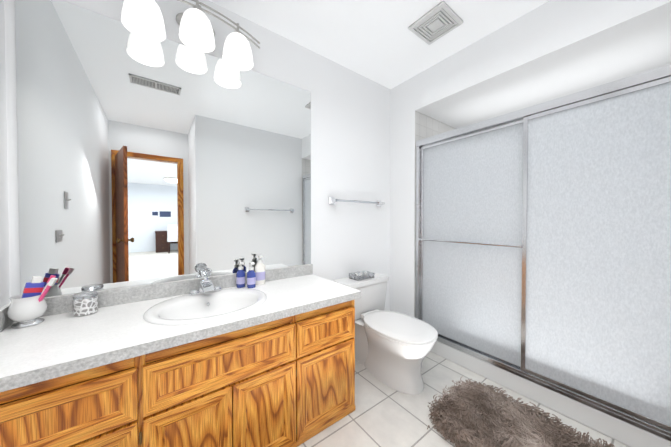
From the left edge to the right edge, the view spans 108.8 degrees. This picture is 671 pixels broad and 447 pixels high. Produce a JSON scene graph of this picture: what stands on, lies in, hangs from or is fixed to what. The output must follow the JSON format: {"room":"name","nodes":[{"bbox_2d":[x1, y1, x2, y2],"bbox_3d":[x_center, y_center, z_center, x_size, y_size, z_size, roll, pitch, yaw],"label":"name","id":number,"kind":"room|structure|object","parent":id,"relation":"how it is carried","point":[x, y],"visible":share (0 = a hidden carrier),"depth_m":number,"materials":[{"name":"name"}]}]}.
{"room":"bathroom","nodes":[
{"label":"bathroom","id":0,"kind":"room"},
{"bbox_2d":[0,0,9,307],"bbox_3d":[-0.560,-0.081,-0.167,0.100,2.483,2.860,-1,1,-37],"label":"wall","id":1,"kind":"structure","parent":0,"point":[4,265],"depth_m":0.98,"materials":[{"name":"white paint"}]},
{"bbox_2d":[4,0,389,323],"bbox_3d":[-0.437,-0.108,1.767,2.610,2.483,0.107,-1,1,-37],"label":"wall","id":2,"kind":"structure","parent":0,"point":[141,161],"depth_m":1.35,"materials":[{"name":"white paint"}]},
{"bbox_2d":[121,0,259,70],"bbox_3d":[-0.751,-1.077,1.322,0.664,0.263,0.218,-1,1,-37],"label":"sconce","id":3,"kind":"object","parent":2,"relation":"attached to","point":[143,19],"visible":1,"depth_m":1.26,"materials":[{"name":"white glass"}]},
{"bbox_2d":[329,197,384,206],"bbox_3d":[0.214,-0.192,2.147,0.626,0.060,0.070,-1,1,-37],"label":"towel rail","id":4,"kind":"object","parent":2,"relation":"attached to","point":[333,200],"visible":1,"depth_m":2.08,"materials":[{"name":"silver metal"}]},
{"bbox_2d":[209,0,548,88],"bbox_3d":[0.376,-1.383,0.575,2.510,0.100,2.960,-1,1,-37],"label":"ceiling","id":5,"kind":"structure","parent":0,"point":[378,41],"depth_m":1.64,"materials":[{"name":"white paint"}]},
{"bbox_2d":[408,1,462,44],"bbox_3d":[0.675,-1.339,1.622,0.250,0.016,0.250,-1,1,-37],"label":"ceiling vent","id":6,"kind":"object","parent":5,"relation":"in","point":[438,21],"visible":1,"depth_m":1.61,"materials":[{"name":"white plastic"}]},
{"bbox_2d":[390,76,454,316],"bbox_3d":[0.994,-0.121,2.658,0.950,2.483,0.390,-1,1,-37],"label":"wall","id":7,"kind":"structure","parent":0,"point":[410,125],"depth_m":2.32,"materials":[{"name":"white paint"}]},
{"bbox_2d":[298,351,628,446],"bbox_3d":[0.384,1.200,0.618,2.530,0.100,2.960,-1,1,-37],"label":"floor","id":8,"kind":"structure","parent":0,"point":[382,415],"depth_m":1.43,"materials":[{"name":"tile"}]},
{"bbox_2d":[0,264,361,446],"bbox_3d":[-0.608,0.698,1.230,1.476,0.887,0.578,-1,1,-37],"label":"bathroom vanity","id":9,"kind":"object","parent":8,"relation":"on","point":[206,360],"visible":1,"depth_m":1.00,"materials":[{"name":"brown wood"}]},
{"bbox_2d":[7,275,57,328],"bbox_3d":[-1.235,0.312,0.988,0.140,0.195,0.102,-1,1,-37],"label":"toothbrush holder","id":10,"kind":"object","parent":9,"relation":"on","point":[28,307],"visible":1,"depth_m":0.96,"materials":[{"name":"white ceramic"}]},
{"bbox_2d":[72,291,97,316],"bbox_3d":[-1.133,0.362,1.090,0.080,0.093,0.080,-1,1,-37],"label":"candle jar","id":11,"kind":"object","parent":9,"relation":"on","point":[85,303],"visible":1,"depth_m":1.06,"materials":[{"name":"silver metal"}]},
{"bbox_2d":[143,288,266,324],"bbox_3d":[-0.626,0.461,1.218,0.544,0.136,0.472,-1,1,-37],"label":"sink","id":12,"kind":"object","parent":9,"relation":"in","point":[192,308],"depth_m":1.25,"materials":[{"name":"white ceramic"}]},
{"bbox_2d":[188,268,221,295],"bbox_3d":[-0.715,0.322,1.334,0.170,0.138,0.173,-1,1,-37],"label":"faucet","id":13,"kind":"object","parent":9,"relation":"on","point":[206,287],"depth_m":1.34,"materials":[{"name":"silver metal"}]},
{"bbox_2d":[236,262,244,287],"bbox_3d":[-0.600,0.323,1.523,0.053,0.158,0.056,-1,1,-37],"label":"soap bottle","id":14,"kind":"object","parent":9,"relation":"on","point":[240,278],"visible":1,"depth_m":1.50,"materials":[{"name":"blue plastic"}]},
{"bbox_2d":[247,262,255,287],"bbox_3d":[-0.530,0.323,1.512,0.053,0.158,0.056,-1,1,-37],"label":"soap bottle","id":15,"kind":"object","parent":9,"relation":"on","point":[251,278],"visible":1,"depth_m":1.50,"materials":[{"name":"blue plastic"}]},
{"bbox_2d":[255,256,264,284],"bbox_3d":[-0.499,0.307,1.588,0.070,0.188,0.054,-1,1,-37],"label":"lotion bottle","id":16,"kind":"object","parent":9,"relation":"on","point":[260,271],"visible":0.96,"depth_m":1.57,"materials":[{"name":"white plastic"}]},
{"bbox_2d":[333,273,437,394],"bbox_3d":[0.396,0.803,1.851,0.514,0.658,0.773,-1,1,-37],"label":"toilet","id":17,"kind":"object","parent":8,"relation":"on","point":[392,349],"visible":0.85,"depth_m":1.71,"materials":[{"name":"white ceramic"}]},
{"bbox_2d":[349,271,373,280],"bbox_3d":[0.227,0.446,2.081,0.190,0.048,0.120,-1,1,-37],"label":"tray","id":18,"kind":"object","parent":17,"relation":"on","point":[360,275],"visible":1,"depth_m":2.05,"materials":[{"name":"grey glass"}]},
{"bbox_2d":[427,376,614,446],"bbox_3d":[1.021,1.136,1.117,0.506,0.011,0.978,-1,1,-37],"label":"shag rug","id":19,"kind":"object","parent":8,"relation":"on","point":[467,413],"visible":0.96,"depth_m":1.31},
{"bbox_2d":[430,341,670,446],"bbox_3d":[1.588,1.122,1.889,0.938,0.220,1.580,-1,1,-37],"label":"shower curb","id":20,"kind":"object","parent":8,"relation":"on","point":[625,433],"visible":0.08,"depth_m":1.44,"materials":[{"name":"white ceramic"}]},
{"bbox_2d":[415,64,670,440],"bbox_3d":[1.228,0.133,1.607,0.080,1.764,1.572,-1,1,-37],"label":"shower enclosure","id":21,"kind":"object","parent":20,"relation":"on","point":[543,244],"visible":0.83,"depth_m":1.42,"materials":[{"name":"glass"}]},
{"bbox_2d":[415,0,670,128],"bbox_3d":[1.583,-1.193,1.853,0.950,0.316,1.580,-1,1,-37],"label":"wall","id":22,"kind":"structure","parent":0,"point":[549,50],"depth_m":1.59,"materials":[{"name":"white paint"}]}
]}

